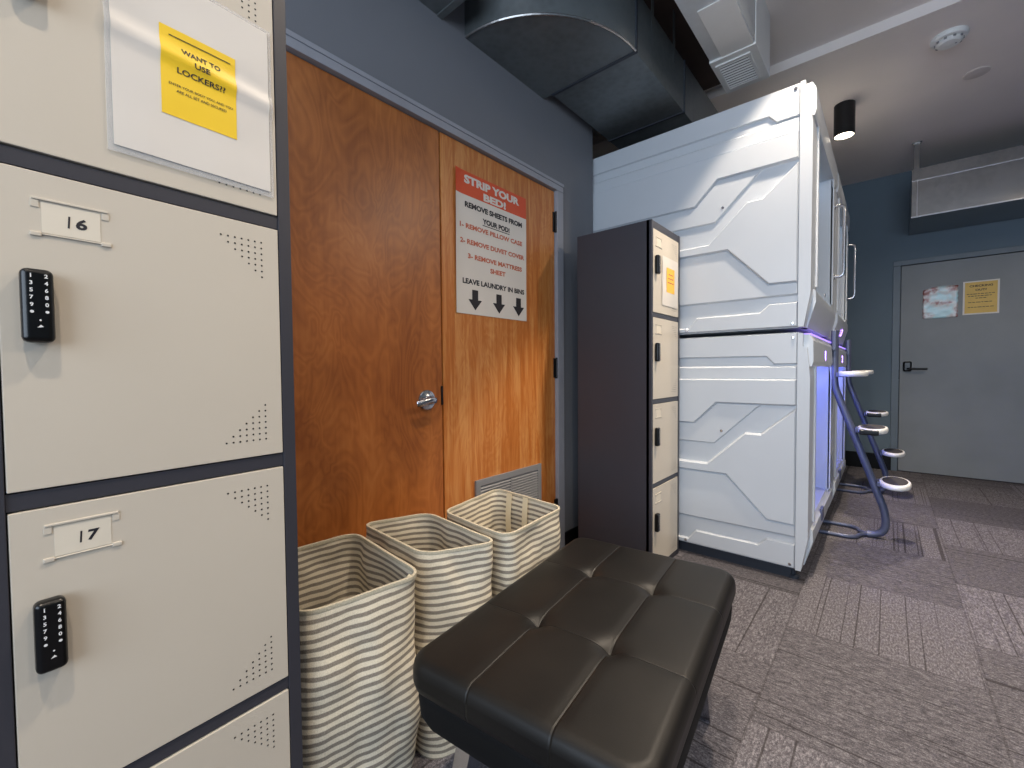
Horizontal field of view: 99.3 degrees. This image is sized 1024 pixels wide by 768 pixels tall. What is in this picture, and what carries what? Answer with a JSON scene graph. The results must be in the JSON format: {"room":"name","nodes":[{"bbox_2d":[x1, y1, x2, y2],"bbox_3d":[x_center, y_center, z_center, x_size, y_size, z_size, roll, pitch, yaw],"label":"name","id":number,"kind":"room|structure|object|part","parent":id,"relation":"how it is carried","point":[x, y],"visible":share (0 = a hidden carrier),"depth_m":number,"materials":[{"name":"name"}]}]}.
{"room":"capsule hostel dormitory","nodes":[
{"label":"capsule hostel dormitory","id":0,"kind":"room"},
{"bbox_2d":[285,0,592,531],"bbox_3d":[-1.142,-0.524,1.091,0.150,3.190,4.985,1,2,41],"label":"wall","id":1,"kind":"structure","parent":0,"point":[404,45],"depth_m":2.09,"materials":[{"name":"grey paint"}]},
{"bbox_2d":[286,51,443,546],"bbox_3d":[-0.594,-0.031,1.609,0.105,2.148,0.887,1,2,41],"label":"door","id":2,"kind":"structure","parent":1,"relation":"in","point":[364,171],"depth_m":1.65,"materials":[{"name":"red wood"}]},
{"bbox_3d":[-0.361,0.070,1.849,0.064,0.088,0.131,1,2,41],"label":"lever handle","id":3,"kind":"part","parent":2,"relation":"part of","materials":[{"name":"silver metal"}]},
{"bbox_3d":[-0.314,0.051,1.950,0.008,0.085,0.010,1,2,41],"label":"latch plate","id":4,"kind":"part","parent":2,"relation":"part of","materials":[{"name":"black metal"}]},
{"bbox_2d":[286,28,564,549],"bbox_3d":[-0.358,-0.067,1.989,0.171,2.210,1.882,1,2,41],"label":"door frame","id":5,"kind":"structure","parent":1,"relation":"attached to","point":[296,45],"depth_m":2.14,"materials":[{"name":"grey paint"}]},
{"bbox_2d":[419,0,464,19],"bbox_3d":[-0.480,-1.757,1.569,0.234,0.325,0.744,1,2,41],"label":"duct","id":6,"kind":"object","parent":1,"relation":"attached to","point":[441,8],"visible":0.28,"depth_m":1.85,"materials":[{"name":"metal"}]},
{"bbox_2d":[439,132,557,518],"bbox_3d":[-0.030,-0.056,2.296,0.059,2.148,0.880,1,2,41],"label":"door","id":7,"kind":"structure","parent":1,"relation":"in","point":[499,375],"depth_m":2.24,"materials":[{"name":"orange wood"}]},
{"bbox_2d":[455,165,526,320],"bbox_3d":[-0.089,-0.671,2.188,0.010,0.666,0.518,1,2,41],"label":"poster","id":8,"kind":"object","parent":7,"relation":"attached to","point":[490,218],"visible":1,"depth_m":2.17,"materials":[{"name":"white paper"}]},
{"bbox_2d":[475,463,541,500],"bbox_3d":[-0.005,0.622,2.313,0.012,0.317,0.525,1,2,41],"label":"vent grille","id":9,"kind":"object","parent":7,"relation":"attached to","point":[525,479],"depth_m":2.34,"materials":[{"name":"grey metal"}]},
{"bbox_2d":[565,526,577,545],"bbox_3d":[0.441,0.961,2.830,0.012,0.090,0.369,1,2,41],"label":"baseboard","id":10,"kind":"structure","parent":1,"relation":"attached to","point":[571,534],"depth_m":2.74,"materials":[{"name":"black rubber"}]},
{"bbox_2d":[644,0,720,90],"bbox_3d":[0.635,-2.151,2.479,0.680,0.050,2.100,1,2,41],"label":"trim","id":11,"kind":"structure","parent":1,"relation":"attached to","point":[687,45],"depth_m":2.71,"materials":[{"name":"black metal"}]},
{"bbox_2d":[412,466,1023,767],"bbox_3d":[1.303,1.091,1.453,5.100,0.100,8.640,1,2,41],"label":"floor","id":12,"kind":"structure","parent":0,"point":[903,647],"depth_m":1.71,"materials":[{"name":"carpet"}]},
{"bbox_2d":[0,0,302,767],"bbox_3d":[-0.724,0.140,0.843,0.472,1.871,0.398,1,2,37],"label":"tall cabinet","id":13,"kind":"object","parent":12,"relation":"on","point":[149,579],"visible":1,"depth_m":0.67,"materials":[{"name":"metal"}]},
{"bbox_3d":[-0.568,-0.535,0.696,0.023,0.432,0.354,1,2,37],"label":"locker door","id":14,"kind":"part","parent":13,"relation":"part of","materials":[{"name":"beige metal"}]},
{"bbox_3d":[-0.565,-0.076,0.710,0.023,0.431,0.354,1,2,37],"label":"locker door","id":15,"kind":"part","parent":13,"relation":"part of","materials":[{"name":"beige metal"}]},
{"bbox_3d":[-0.561,0.377,0.724,0.023,0.420,0.354,1,2,37],"label":"locker door","id":16,"kind":"part","parent":13,"relation":"part of","materials":[{"name":"beige metal"}]},
{"bbox_2d":[109,0,270,191],"bbox_3d":[-0.525,-0.505,0.730,0.010,0.309,0.236,1,2,37],"label":"notice","id":17,"kind":"object","parent":13,"relation":"attached to","point":[190,77],"visible":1,"depth_m":0.72,"materials":[{"name":"white paper"}]},
{"bbox_3d":[-0.557,0.829,0.738,0.023,0.431,0.354,1,2,37],"label":"locker door","id":18,"kind":"part","parent":13,"relation":"part of","materials":[{"name":"beige metal"}]},
{"bbox_2d":[298,534,420,767],"bbox_3d":[-0.472,0.775,1.158,0.442,0.579,0.344,1,2,41],"label":"laundry hamper","id":19,"kind":"object","parent":12,"relation":"on","point":[360,704],"visible":0.72,"depth_m":1.02,"materials":[{"name":"fabric"}]},
{"bbox_2d":[366,513,492,759],"bbox_3d":[-0.274,0.765,1.403,0.262,0.580,0.443,-2,2,-42],"label":"laundry hamper","id":20,"kind":"object","parent":12,"relation":"on","point":[453,562],"visible":0.38,"depth_m":1.27,"materials":[{"name":"fabric"}]},
{"bbox_2d":[447,489,560,597],"bbox_3d":[-0.039,0.756,1.640,0.381,0.581,0.425,1,2,37],"label":"laundry hamper","id":21,"kind":"object","parent":12,"relation":"on","point":[524,531],"visible":0.34,"depth_m":1.56,"materials":[{"name":"fabric"}]},
{"bbox_2d":[413,538,735,767],"bbox_3d":[0.232,0.819,1.157,0.550,0.480,0.860,1,2,35],"label":"tufted bench","id":22,"kind":"object","parent":12,"relation":"on","point":[602,654],"visible":1,"depth_m":0.93,"materials":[{"name":"black leather"},{"name":"satin chrome"}]},
{"bbox_3d":[-0.108,0.917,0.994,0.046,0.298,0.150,1,2,35],"label":"leg","id":23,"kind":"part","parent":22,"relation":"part of","materials":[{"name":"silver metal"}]},
{"bbox_3d":[0.573,0.902,1.325,0.046,0.298,0.150,1,2,35],"label":"leg","id":24,"kind":"part","parent":22,"relation":"part of","materials":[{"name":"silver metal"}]},
{"bbox_2d":[577,219,679,557],"bbox_3d":[0.696,0.077,2.555,0.472,1.871,0.398,1,2,41],"label":"tall cabinet","id":25,"kind":"object","parent":12,"relation":"on","point":[628,341],"visible":1,"depth_m":2.40,"materials":[{"name":"metal"}]},
{"bbox_3d":[0.854,0.766,2.439,0.023,0.431,0.354,1,2,41],"label":"locker door","id":26,"kind":"part","parent":25,"relation":"part of","materials":[{"name":"beige metal"}]},
{"bbox_3d":[0.851,0.314,2.425,0.023,0.420,0.354,1,2,41],"label":"locker door","id":27,"kind":"part","parent":25,"relation":"part of","materials":[{"name":"beige metal"}]},
{"bbox_3d":[0.847,-0.139,2.412,0.023,0.431,0.354,1,2,41],"label":"locker door","id":28,"kind":"part","parent":25,"relation":"part of","materials":[{"name":"beige metal"}]},
{"bbox_3d":[0.843,-0.598,2.398,0.023,0.432,0.354,1,2,41],"label":"locker door","id":29,"kind":"part","parent":25,"relation":"part of","materials":[{"name":"beige metal"}]},
{"bbox_2d":[662,255,677,308],"bbox_3d":[0.884,-0.563,2.426,0.004,0.265,0.225,1,2,41],"label":"notice","id":30,"kind":"object","parent":25,"relation":"attached to","point":[669,267],"visible":1,"depth_m":2.42,"materials":[{"name":"white paper"}]},
{"bbox_2d":[679,332,832,578],"bbox_3d":[1.143,0.347,3.284,2.003,1.280,1.240,1,2,41],"label":"pod","id":31,"kind":"object","parent":12,"relation":"on","point":[756,410],"visible":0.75,"depth_m":2.38,"materials":[{"name":"white plastic"}]},
{"bbox_2d":[593,80,846,338],"bbox_3d":[1.151,-0.924,3.230,2.051,1.217,1.240,1,2,41],"label":"pod","id":32,"kind":"object","parent":31,"relation":"on","point":[747,190],"visible":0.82,"depth_m":2.39,"materials":[{"name":"white plastic"}]},
{"bbox_3d":[1.805,-0.910,2.664,0.212,1.208,1.240,1,2,41],"label":"frame","id":33,"kind":"part","parent":32,"relation":"part of","materials":[{"name":"white plastic"}]},
{"bbox_3d":[2.247,-0.979,2.980,0.067,0.520,0.040,1,2,41],"label":"grab handle","id":34,"kind":"part","parent":32,"relation":"part of","materials":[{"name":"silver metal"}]},
{"bbox_3d":[1.816,0.330,2.701,0.212,1.208,1.240,1,2,41],"label":"frame","id":35,"kind":"part","parent":31,"relation":"part of","materials":[{"name":"white plastic"}]},
{"bbox_2d":[805,333,830,342],"bbox_3d":[1.869,-0.271,2.633,0.026,0.006,1.120,1,2,41],"label":"light","id":36,"kind":"object","parent":31,"relation":"on","point":[818,338],"depth_m":2.44,"materials":[{"name":"purple plastic"}]},
{"bbox_2d":[825,346,846,515],"bbox_3d":[1.964,0.311,4.232,2.003,1.280,1.240,1,2,41],"label":"pod","id":37,"kind":"object","parent":12,"relation":"on","point":[839,426],"visible":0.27,"depth_m":3.76,"materials":[{"name":"white plastic"}]},
{"bbox_2d":[825,173,856,345],"bbox_3d":[1.972,-0.959,4.178,2.051,1.217,1.240,1,2,41],"label":"pod","id":38,"kind":"object","parent":37,"relation":"on","point":[841,284],"visible":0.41,"depth_m":3.75,"materials":[{"name":"white plastic"}]},
{"bbox_3d":[3.068,-1.014,3.928,0.067,0.520,0.040,1,2,41],"label":"grab handle","id":39,"kind":"part","parent":38,"relation":"part of","materials":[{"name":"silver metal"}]},
{"bbox_2d":[818,330,911,538],"bbox_3d":[2.284,0.320,2.820,0.464,1.348,0.337,1,2,41],"label":"ladder","id":40,"kind":"object","parent":12,"relation":"on","point":[892,483],"visible":0.99,"depth_m":2.80,"materials":[{"name":"metal"}]},
{"bbox_2d":[836,340,904,493],"bbox_3d":[3.141,0.283,3.810,0.464,1.348,0.337,1,2,41],"label":"ladder","id":41,"kind":"object","parent":12,"relation":"on","point":[890,452],"visible":0.83,"depth_m":3.80,"materials":[{"name":"metal"}]},
{"bbox_2d":[593,0,1023,185],"bbox_3d":[1.276,-2.190,1.354,5.100,0.215,8.640,1,2,41],"label":"ceiling","id":42,"kind":"structure","parent":0,"point":[878,55],"depth_m":3.03,"materials":[{"name":"paint"}]},
{"bbox_2d":[464,0,717,148],"bbox_3d":[0.680,-1.906,2.624,0.565,0.550,2.116,1,2,41],"label":"air duct","id":43,"kind":"object","parent":42,"relation":"hanging from","point":[611,63],"visible":0.93,"depth_m":2.22,"materials":[{"name":"metal"}]},
{"bbox_2d":[675,0,769,93],"bbox_3d":[0.820,-1.979,1.942,0.238,0.364,1.920,1,2,41],"label":"vent duct","id":44,"kind":"object","parent":42,"relation":"attached to","point":[734,35],"visible":1,"depth_m":2.34,"materials":[{"name":"metal"}]},
{"bbox_3d":[1.108,-1.825,2.237,0.160,0.007,0.435,1,2,41],"label":"access panel","id":45,"kind":"part","parent":44,"relation":"part of","materials":[{"name":"white metal"}]},
{"bbox_2d":[715,52,760,89],"bbox_3d":[1.325,-1.823,2.542,0.178,0.008,0.274,1,2,41],"label":"grille","id":46,"kind":"object","parent":44,"relation":"attached to","point":[744,68],"depth_m":2.53,"materials":[{"name":"white plastic"}]},
{"bbox_2d":[833,99,855,140],"bbox_3d":[2.564,-2.033,3.354,0.134,0.240,0.134,1,2,41],"label":"ceiling lamp","id":47,"kind":"object","parent":42,"relation":"attached to","point":[844,111],"visible":1,"depth_m":3.31,"materials":[{"name":"black metal"}]},
{"bbox_2d":[835,132,853,139],"bbox_3d":[2.565,-1.921,3.358,0.120,0.003,0.120,1,2,41],"label":"diffuser","id":48,"kind":"object","parent":47,"relation":"attached to","point":[838,135],"depth_m":3.36,"materials":[{"name":"white plastic"}]},
{"bbox_2d":[930,25,969,50],"bbox_3d":[2.682,-2.107,2.668,0.174,0.054,0.174,1,2,41],"label":"smoke detector","id":49,"kind":"object","parent":42,"relation":"attached to","point":[949,38],"visible":1,"depth_m":2.63,"materials":[{"name":"white plastic"}]},
{"bbox_2d":[908,140,1023,235],"bbox_3d":[4.734,-1.841,3.469,2.305,0.667,0.740,1,2,41],"label":"duct","id":50,"kind":"object","parent":42,"relation":"hanging from","point":[985,188],"visible":1,"depth_m":3.79,"materials":[{"name":"metal"}]},
{"bbox_2d":[962,66,990,79],"bbox_3d":[3.205,-2.144,3.001,0.136,0.008,0.136,1,2,41],"label":"ceiling plate","id":51,"kind":"object","parent":42,"relation":"attached to","point":[977,72],"visible":1,"depth_m":3.00,"materials":[{"name":"white plastic"}]},
{"bbox_2d":[841,170,1023,452],"bbox_3d":[4.090,-0.641,4.639,5.100,3.125,0.120,1,2,41],"label":"wall","id":52,"kind":"structure","parent":0,"point":[878,208],"depth_m":4.67,"materials":[{"name":"paint"}]},
{"bbox_2d":[845,450,890,469],"bbox_3d":[3.087,0.820,5.471,2.535,0.170,0.018,1,2,41],"label":"baseboard","id":53,"kind":"structure","parent":52,"relation":"attached to","point":[851,457],"depth_m":4.76,"materials":[{"name":"black plastic"}]},
{"bbox_2d":[890,245,1023,470],"bbox_3d":[4.463,-0.178,4.324,1.040,2.212,0.130,1,2,41],"label":"door frame","id":54,"kind":"structure","parent":52,"relation":"attached to","point":[896,309],"depth_m":4.58,"materials":[{"name":"grey metal"}]},
{"bbox_2d":[898,252,1023,483],"bbox_3d":[4.413,-0.151,4.272,0.918,2.146,0.119,1,2,41],"label":"door","id":55,"kind":"structure","parent":52,"relation":"in","point":[961,378],"depth_m":4.28,"materials":[{"name":"grey metal"}]},
{"bbox_3d":[4.147,-0.182,4.473,0.184,0.105,0.076,1,2,41],"label":"lever handle","id":56,"kind":"part","parent":55,"relation":"part of","materials":[{"name":"black metal"}]},
{"bbox_2d":[922,285,957,318],"bbox_3d":[4.295,-0.822,4.363,0.257,0.318,0.006,1,2,41],"label":"notice","id":57,"kind":"object","parent":55,"relation":"attached to","point":[939,301],"visible":1,"depth_m":4.36,"materials":[{"name":"paper"}]},
{"bbox_2d":[962,279,999,314],"bbox_3d":[4.511,-0.835,4.183,0.242,0.322,0.002,1,2,41],"label":"notice","id":58,"kind":"object","parent":55,"relation":"attached to","point":[981,296],"visible":1,"depth_m":4.18,"materials":[{"name":"yellow paper"}]}
]}

